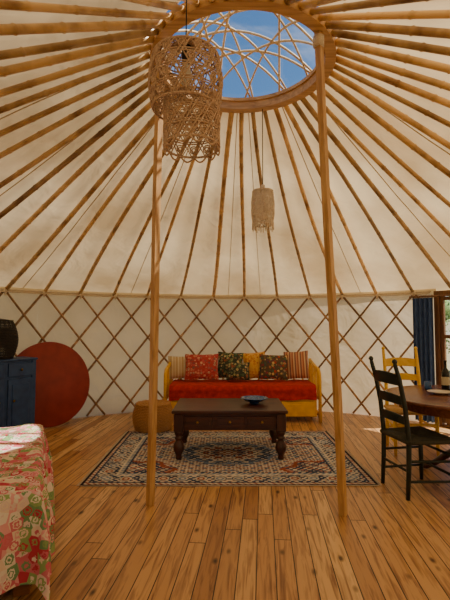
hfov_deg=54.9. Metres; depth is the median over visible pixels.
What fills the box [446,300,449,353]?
tree
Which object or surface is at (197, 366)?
cushion
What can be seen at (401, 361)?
dining chair
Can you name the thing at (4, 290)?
rope
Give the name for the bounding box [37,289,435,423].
wall
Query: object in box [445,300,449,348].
tree
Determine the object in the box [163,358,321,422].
daybed
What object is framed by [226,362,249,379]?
cushion
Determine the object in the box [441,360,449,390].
bottle
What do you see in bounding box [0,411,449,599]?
floor
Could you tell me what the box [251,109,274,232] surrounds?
pendant lamp
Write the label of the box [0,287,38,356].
wall
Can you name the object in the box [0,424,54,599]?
bedspread
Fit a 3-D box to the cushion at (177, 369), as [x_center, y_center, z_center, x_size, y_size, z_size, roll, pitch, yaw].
[-0.700,1.060,6.811,0.387,0.351,0.191,0,-3,-8]
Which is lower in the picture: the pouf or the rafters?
the pouf
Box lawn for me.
[446,338,449,372]
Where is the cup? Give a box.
[424,381,431,389]
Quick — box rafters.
[0,0,449,297]
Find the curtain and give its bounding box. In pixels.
[409,294,449,422]
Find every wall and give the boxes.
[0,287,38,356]
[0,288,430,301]
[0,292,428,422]
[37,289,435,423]
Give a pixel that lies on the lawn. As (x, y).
(447, 350)
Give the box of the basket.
[0,319,18,358]
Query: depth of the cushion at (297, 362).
6.74 m
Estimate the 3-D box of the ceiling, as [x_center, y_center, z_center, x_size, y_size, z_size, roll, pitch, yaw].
[0.140,-1.139,3.471,8.120,1.706,8.120,0,-3,0]
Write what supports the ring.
on the support post at (158, 125)
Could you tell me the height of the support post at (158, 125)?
3.476 m
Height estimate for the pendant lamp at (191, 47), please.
0.943 m
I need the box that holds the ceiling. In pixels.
[0,0,449,294]
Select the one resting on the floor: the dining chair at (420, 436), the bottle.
the dining chair at (420, 436)
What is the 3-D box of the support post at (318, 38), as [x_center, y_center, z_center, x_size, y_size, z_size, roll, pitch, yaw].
[0.768,-0.155,3.126,0.079,3.475,0.448,-2,-4,35]
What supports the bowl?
on the coffee table at (269, 414)
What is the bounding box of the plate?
[427,389,449,394]
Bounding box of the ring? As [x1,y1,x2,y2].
[150,0,335,112]
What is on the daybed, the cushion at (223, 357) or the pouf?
the cushion at (223, 357)
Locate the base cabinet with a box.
[0,356,37,426]
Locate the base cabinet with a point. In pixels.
(17, 374)
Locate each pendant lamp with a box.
[148,0,222,162]
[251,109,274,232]
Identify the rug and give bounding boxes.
[76,431,380,486]
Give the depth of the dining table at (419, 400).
3.83 m
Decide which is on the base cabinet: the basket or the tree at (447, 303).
the basket
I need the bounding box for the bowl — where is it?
[240,395,267,403]
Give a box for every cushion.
[168,356,185,378]
[185,354,218,379]
[218,352,243,377]
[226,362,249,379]
[243,351,264,378]
[259,354,287,380]
[283,350,309,378]
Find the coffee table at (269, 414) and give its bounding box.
[172,398,287,459]
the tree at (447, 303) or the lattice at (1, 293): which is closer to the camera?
the lattice at (1, 293)
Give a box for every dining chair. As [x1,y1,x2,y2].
[369,356,449,500]
[381,346,439,455]
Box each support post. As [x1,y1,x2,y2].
[146,44,165,506]
[313,30,347,516]
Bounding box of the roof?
[0,0,449,294]
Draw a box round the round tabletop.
[17,342,89,427]
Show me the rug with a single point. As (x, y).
(209, 458)
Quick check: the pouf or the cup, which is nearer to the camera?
the cup
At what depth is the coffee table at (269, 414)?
4.49 m
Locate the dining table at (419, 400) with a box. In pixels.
[385,385,449,468]
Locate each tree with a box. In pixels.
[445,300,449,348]
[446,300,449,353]
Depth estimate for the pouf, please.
5.60 m
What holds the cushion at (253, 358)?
on the daybed
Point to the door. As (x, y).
(439, 302)
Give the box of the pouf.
[132,400,173,432]
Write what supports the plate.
on the dining table at (419, 400)
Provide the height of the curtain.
1.762 m
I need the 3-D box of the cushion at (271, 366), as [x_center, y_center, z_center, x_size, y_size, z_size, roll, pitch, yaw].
[0.750,1.040,6.710,0.457,0.396,0.198,0,-3,5]
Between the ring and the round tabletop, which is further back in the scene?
the round tabletop
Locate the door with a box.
[433,290,449,427]

